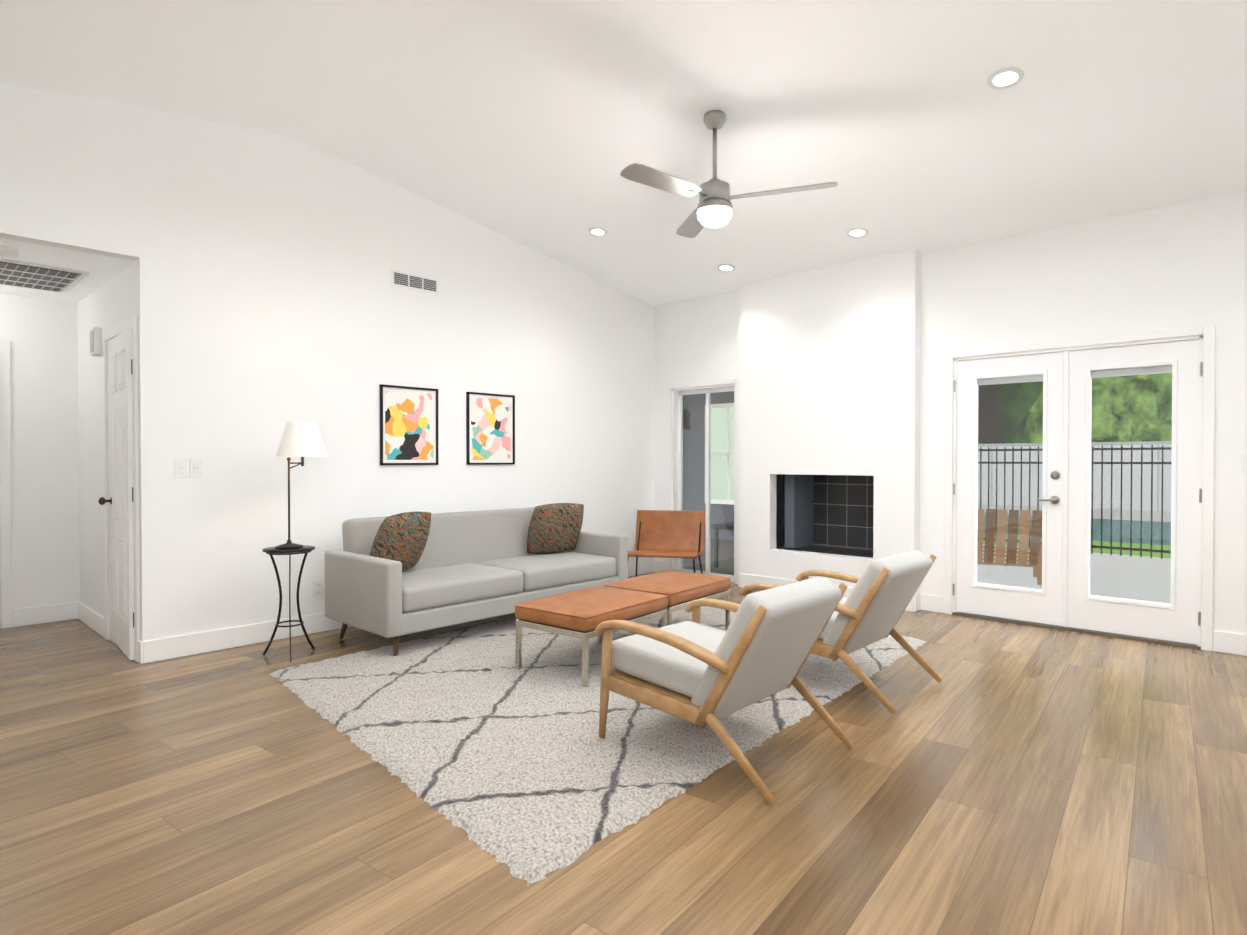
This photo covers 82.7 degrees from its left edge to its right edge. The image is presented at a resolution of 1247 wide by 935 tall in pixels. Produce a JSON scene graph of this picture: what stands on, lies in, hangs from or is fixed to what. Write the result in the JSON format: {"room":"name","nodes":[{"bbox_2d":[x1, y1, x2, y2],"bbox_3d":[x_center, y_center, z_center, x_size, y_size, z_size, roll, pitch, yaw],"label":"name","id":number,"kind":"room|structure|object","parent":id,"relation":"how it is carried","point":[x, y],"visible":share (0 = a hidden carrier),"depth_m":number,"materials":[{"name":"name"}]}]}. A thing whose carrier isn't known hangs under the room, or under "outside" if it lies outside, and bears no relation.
{"room":"living room","nodes":[
{"label":"living room","id":0,"kind":"room"},
{"bbox_2d":[0,293,75,628],"bbox_3d":[-4.965,-0.094,4.793,0.120,2.550,2.270,1,1,43],"label":"wall","id":1,"kind":"structure","parent":0,"point":[56,387],"depth_m":5.34,"materials":[{"name":"white paint"}]},
{"bbox_2d":[0,340,12,628],"bbox_3d":[-4.818,0.128,4.822,0.060,2.105,0.990,1,1,43],"label":"door frame","id":2,"kind":"structure","parent":1,"relation":"attached to","point":[5,390],"depth_m":5.17,"materials":[{"name":"white wood"}]},
{"bbox_2d":[12,602,75,626],"bbox_3d":[-4.375,1.108,5.342,0.015,0.135,0.360,1,1,43],"label":"baseboard","id":3,"kind":"structure","parent":1,"relation":"attached to","point":[33,615],"depth_m":5.34,"materials":[{"name":"white wood"}]},
{"bbox_2d":[0,238,133,302],"bbox_3d":[-4.342,-1.314,4.216,1.801,0.100,2.250,1,1,43],"label":"ceiling","id":4,"kind":"structure","parent":0,"point":[101,269],"depth_m":4.41,"materials":[{"name":"white paint"}]},
{"bbox_2d":[0,245,18,256],"bbox_3d":[-3.562,-1.245,4.073,0.130,0.035,0.130,1,1,43],"label":"smoke detector","id":5,"kind":"object","parent":4,"relation":"attached to","point":[6,251],"visible":1,"depth_m":4.06,"materials":[{"name":"white plastic"}]},
{"bbox_2d":[0,258,89,292],"bbox_3d":[-3.917,-1.257,4.675,0.780,0.022,0.500,1,1,43],"label":"ceiling vent","id":6,"kind":"object","parent":4,"relation":"in","point":[35,276],"visible":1,"depth_m":4.63,"materials":[{"name":"white plastic"}]},
{"bbox_2d":[76,262,134,643],"bbox_3d":[-3.574,-0.096,4.969,1.680,2.550,0.120,1,1,43],"label":"wall","id":7,"kind":"structure","parent":0,"point":[112,303],"depth_m":5.13,"materials":[{"name":"white paint"}]},
{"bbox_2d":[76,601,103,636],"bbox_3d":[-3.906,1.109,5.197,0.900,0.135,0.015,1,1,43],"label":"baseboard","id":8,"kind":"structure","parent":7,"relation":"attached to","point":[88,616],"depth_m":5.18,"materials":[{"name":"white wood"}]},
{"bbox_2d":[90,327,101,355],"bbox_3d":[-3.698,-0.881,4.960,0.130,0.190,0.049,1,1,43],"label":"door chime","id":9,"kind":"object","parent":7,"relation":"attached to","point":[95,341],"visible":1,"depth_m":4.92,"materials":[{"name":"white plastic"}]},
{"bbox_2d":[98,316,139,661],"bbox_3d":[-3.254,0.130,4.596,0.850,2.105,0.085,1,1,43],"label":"door","id":10,"kind":"structure","parent":7,"relation":"attached to","point":[124,500],"depth_m":4.43,"materials":[{"name":"white wood"}]},
{"bbox_2d":[0,82,653,641],"bbox_3d":[-2.326,-0.562,4.986,0.120,3.481,7.930,1,1,43],"label":"wall","id":11,"kind":"structure","parent":0,"point":[270,300],"depth_m":4.93,"materials":[{"name":"white paint"}]},
{"bbox_2d":[174,459,187,477],"bbox_3d":[-2.765,0.004,4.423,0.010,0.118,0.072,1,1,43],"label":"light switch","id":12,"kind":"object","parent":11,"relation":"attached to","point":[180,468],"visible":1,"depth_m":4.42,"materials":[{"name":"white plastic"}]},
{"bbox_2d":[190,459,202,476],"bbox_3d":[-2.707,0.004,4.486,0.010,0.118,0.072,1,1,43],"label":"light switch","id":13,"kind":"object","parent":11,"relation":"attached to","point":[196,467],"visible":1,"depth_m":4.48,"materials":[{"name":"white plastic"}]},
{"bbox_2d":[313,580,323,597],"bbox_3d":[-2.180,0.868,5.063,0.010,0.118,0.072,1,1,43],"label":"outlet","id":14,"kind":"object","parent":11,"relation":"attached to","point":[318,588],"visible":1,"depth_m":5.06,"materials":[{"name":"white plastic"}]},
{"bbox_2d":[380,384,438,464],"bbox_3d":[-1.682,-0.327,5.578,0.022,0.615,0.500,1,1,43],"label":"picture","id":15,"kind":"object","parent":11,"relation":"attached to","point":[408,425],"visible":0.9,"depth_m":5.57,"materials":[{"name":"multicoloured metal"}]},
{"bbox_2d":[391,269,438,294],"bbox_3d":[-1.648,-1.468,5.610,0.014,0.125,0.420,1,1,43],"label":"wall air vent","id":16,"kind":"object","parent":11,"relation":"attached to","point":[401,279],"visible":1,"depth_m":5.60,"materials":[{"name":"white plastic"}]},
{"bbox_2d":[466,392,514,464],"bbox_3d":[-1.148,-0.333,6.154,0.022,0.615,0.500,1,1,43],"label":"picture","id":17,"kind":"object","parent":11,"relation":"attached to","point":[490,429],"visible":0.92,"depth_m":6.14,"materials":[{"name":"multicoloured paper"}]},
{"bbox_2d":[137,560,655,663],"bbox_3d":[-1.299,1.101,6.032,0.045,0.135,4.785,1,1,43],"label":"baseboard","id":18,"kind":"structure","parent":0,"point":[155,650],"depth_m":4.65,"materials":[{"name":"white wood"}]},
{"bbox_2d":[0,572,1246,934],"bbox_3d":[-0.657,1.246,3.333,11.000,0.100,8.110,1,1,43],"label":"floor","id":19,"kind":"structure","parent":0,"point":[1004,778],"depth_m":2.46,"materials":[{"name":"brown wood"}]},
{"bbox_2d":[262,545,314,661],"bbox_3d":[-2.090,0.848,4.464,0.317,0.681,0.324,1,1,43],"label":"side table","id":20,"kind":"object","parent":19,"relation":"on","point":[272,551],"visible":0.98,"depth_m":4.46,"materials":[{"name":"black metal"}]},
{"bbox_2d":[275,421,328,549],"bbox_3d":[-2.050,0.109,4.511,0.310,0.795,0.322,1,1,43],"label":"table lamp","id":21,"kind":"object","parent":20,"relation":"on","point":[301,439],"visible":1,"depth_m":4.42,"materials":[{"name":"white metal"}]},
{"bbox_2d":[325,503,627,655],"bbox_3d":[-1.005,0.738,5.350,0.860,0.881,2.160,1,1,43],"label":"sofa","id":22,"kind":"object","parent":19,"relation":"on","point":[396,576],"visible":0.96,"depth_m":4.96,"materials":[{"name":"fabric"}]},
{"bbox_2d":[270,600,926,885],"bbox_3d":[0.004,1.170,4.438,2.873,0.027,3.895,1,1,43],"label":"rug","id":23,"kind":"object","parent":19,"relation":"on","point":[527,773],"visible":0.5,"depth_m":3.19,"materials":[{"name":"white fabric"}]},
{"bbox_2d":[514,586,668,686],"bbox_3d":[-0.178,0.964,4.229,0.560,0.405,0.790,0,1,38],"label":"ottoman","id":24,"kind":"object","parent":23,"relation":"on","point":[582,614],"visible":0.96,"depth_m":4.02,"materials":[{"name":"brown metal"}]},
{"bbox_2d":[602,570,730,630],"bbox_3d":[0.314,0.957,4.892,0.560,0.405,0.790,0,1,38],"label":"ottoman","id":25,"kind":"object","parent":23,"relation":"on","point":[681,589],"visible":0.69,"depth_m":4.72,"materials":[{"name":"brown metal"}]},
{"bbox_2d":[594,576,854,804],"bbox_3d":[0.428,0.825,3.025,0.882,0.727,0.698,1,1,43],"label":"armchair","id":26,"kind":"object","parent":23,"relation":"on","point":[694,670],"visible":1,"depth_m":2.83,"materials":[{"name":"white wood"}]},
{"bbox_2d":[739,550,942,713],"bbox_3d":[1.201,0.816,3.924,0.882,0.727,0.698,1,1,43],"label":"armchair","id":27,"kind":"object","parent":23,"relation":"on","point":[870,609],"visible":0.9,"depth_m":3.62,"materials":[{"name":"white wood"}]},
{"bbox_2d":[628,510,704,576],"bbox_3d":[0.397,0.796,6.697,0.696,0.736,0.680,0,1,13],"label":"sling chair","id":28,"kind":"object","parent":19,"relation":"on","point":[669,534],"visible":0.83,"depth_m":6.93,"materials":[{"name":"brown leather"}]},
{"bbox_2d":[713,508,733,567],"bbox_3d":[1.362,0.640,8.150,0.460,1.014,0.507,1,1,43],"label":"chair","id":29,"kind":"object","parent":19,"relation":"on","point":[720,526],"depth_m":8.11,"materials":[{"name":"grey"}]},
{"bbox_2d":[0,0,1246,305],"bbox_3d":[0.467,-2.055,2.380,7.740,0.722,7.930,1,1,43],"label":"ceiling","id":30,"kind":"structure","parent":0,"point":[542,124],"depth_m":4.05,"materials":[{"name":"white paint"}]},
{"bbox_2d":[588,227,607,235],"bbox_3d":[-0.216,-1.990,5.981,0.170,0.031,0.168,1,1,43],"label":"recessed light","id":31,"kind":"object","parent":30,"relation":"in","point":[596,231],"visible":1,"depth_m":5.97,"materials":[{"name":"white plastic"}]},
{"bbox_2d":[717,264,734,271],"bbox_3d":[0.940,-1.827,6.479,0.170,0.031,0.168,1,1,43],"label":"recessed light","id":32,"kind":"object","parent":30,"relation":"in","point":[725,267],"visible":1,"depth_m":6.47,"materials":[{"name":"white plastic"}]},
{"bbox_2d":[620,110,837,237],"bbox_3d":[0.489,-1.764,4.102,1.239,0.660,1.158,1,1,43],"label":"fan","id":33,"kind":"object","parent":30,"relation":"hanging from","point":[714,209],"visible":1,"depth_m":4.13,"materials":[{"name":"silver metal"}]},
{"bbox_2d":[846,227,868,237],"bbox_3d":[1.825,-1.832,5.521,0.170,0.031,0.168,1,1,43],"label":"recessed light","id":34,"kind":"object","parent":30,"relation":"in","point":[857,232],"visible":1,"depth_m":5.51,"materials":[{"name":"white plastic"}]},
{"bbox_2d":[987,67,1023,88],"bbox_3d":[1.966,-2.000,3.643,0.170,0.031,0.168,1,1,43],"label":"recessed light","id":35,"kind":"object","parent":30,"relation":"in","point":[1006,78],"visible":1,"depth_m":3.64,"materials":[{"name":"white plastic"}]},
{"bbox_2d":[683,391,813,574],"bbox_3d":[0.891,-0.118,9.584,4.950,2.700,3.180,1,1,43],"label":"wall","id":36,"kind":"structure","parent":0,"point":[798,511],"depth_m":10.95,"materials":[{"name":"grey"}]},
{"bbox_2d":[683,409,689,429],"bbox_3d":[0.995,-0.777,11.445,0.130,0.320,0.100,1,1,43],"label":"sconce","id":37,"kind":"object","parent":36,"relation":"attached to","point":[686,418],"depth_m":11.39,"materials":[{"name":"black metal"}]},
{"bbox_2d":[739,249,920,594],"bbox_3d":[1.961,-0.309,6.536,1.680,2.945,0.650,1,1,43],"label":"fireplace","id":38,"kind":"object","parent":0,"point":[829,376],"depth_m":6.28,"materials":[{"name":"white paint"}]},
{"bbox_2d":[738,573,919,611],"bbox_3d":[1.736,1.098,6.309,1.710,0.135,0.019,1,1,43],"label":"baseboard","id":39,"kind":"structure","parent":38,"relation":"attached to","point":[743,579],"depth_m":6.58,"materials":[{"name":"white wood"}]},
{"bbox_2d":[654,191,1246,633],"bbox_3d":[3.123,-0.293,5.260,7.740,2.937,0.120,1,1,43],"label":"wall","id":40,"kind":"structure","parent":0,"point":[1182,265],"depth_m":5.07,"materials":[{"name":"white paint"}]},
{"bbox_2d":[667,377,738,583],"bbox_3d":[0.855,0.130,7.356,0.930,2.050,0.140,1,1,43],"label":"door frame","id":41,"kind":"structure","parent":40,"relation":"attached to","point":[675,431],"depth_m":7.39,"materials":[{"name":"white wood"}]},
{"bbox_2d":[944,324,1215,650],"bbox_3d":[3.224,0.128,5.154,1.660,2.102,0.164,1,1,43],"label":"door frame","id":42,"kind":"structure","parent":40,"relation":"attached to","point":[1063,598],"depth_m":5.08,"materials":[{"name":"white wood"}]},
{"bbox_2d":[1213,630,1246,655],"bbox_3d":[4.799,1.125,3.626,2.740,0.135,0.015,1,1,43],"label":"baseboard","id":43,"kind":"structure","parent":40,"relation":"attached to","point":[1223,642],"depth_m":4.49,"materials":[{"name":"white wood"}]},
{"bbox_2d":[1242,454,1246,472],"bbox_3d":[3.921,-0.026,4.433,0.072,0.118,0.010,1,1,43],"label":"light switch","id":44,"kind":"object","parent":40,"relation":"attached to","point":[1244,463],"visible":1,"depth_m":4.45,"materials":[{"name":"white plastic"}]},
{"label":"outside","id":45,"kind":"structure","parent":0,"visible":0},
{"bbox_2d":[977,441,1171,603],"bbox_3d":[17.642,0.266,19.078,50.000,1.860,39.880,1,1,43],"label":"patio","id":46,"kind":"structure","parent":45,"point":[1146,472],"depth_m":17.42,"materials":[{"name":"grey concrete"}]},
{"bbox_2d":[977,509,1041,584],"bbox_3d":[3.909,0.782,7.276,0.770,0.747,0.795,0,1,23],"label":"patio chair","id":47,"kind":"object","parent":46,"relation":"on","point":[1024,526],"depth_m":7.01,"materials":[{"name":"brown wood"}]},
{"bbox_2d":[978,445,1171,558],"bbox_3d":[6.365,0.387,9.135,6.008,1.500,0.050,1,1,43],"label":"iron fence","id":48,"kind":"object","parent":46,"relation":"on","point":[1161,551],"depth_m":9.18,"materials":[{"name":"black metal"}]},
{"bbox_2d":[978,373,1171,443],"bbox_3d":[15.446,-6.539,26.445,25.518,15.000,15.103,1,1,43],"label":"trees","id":49,"kind":"object","parent":46,"relation":"on","point":[1099,412],"depth_m":20.48,"materials":[{"name":"green plant"}]}
]}

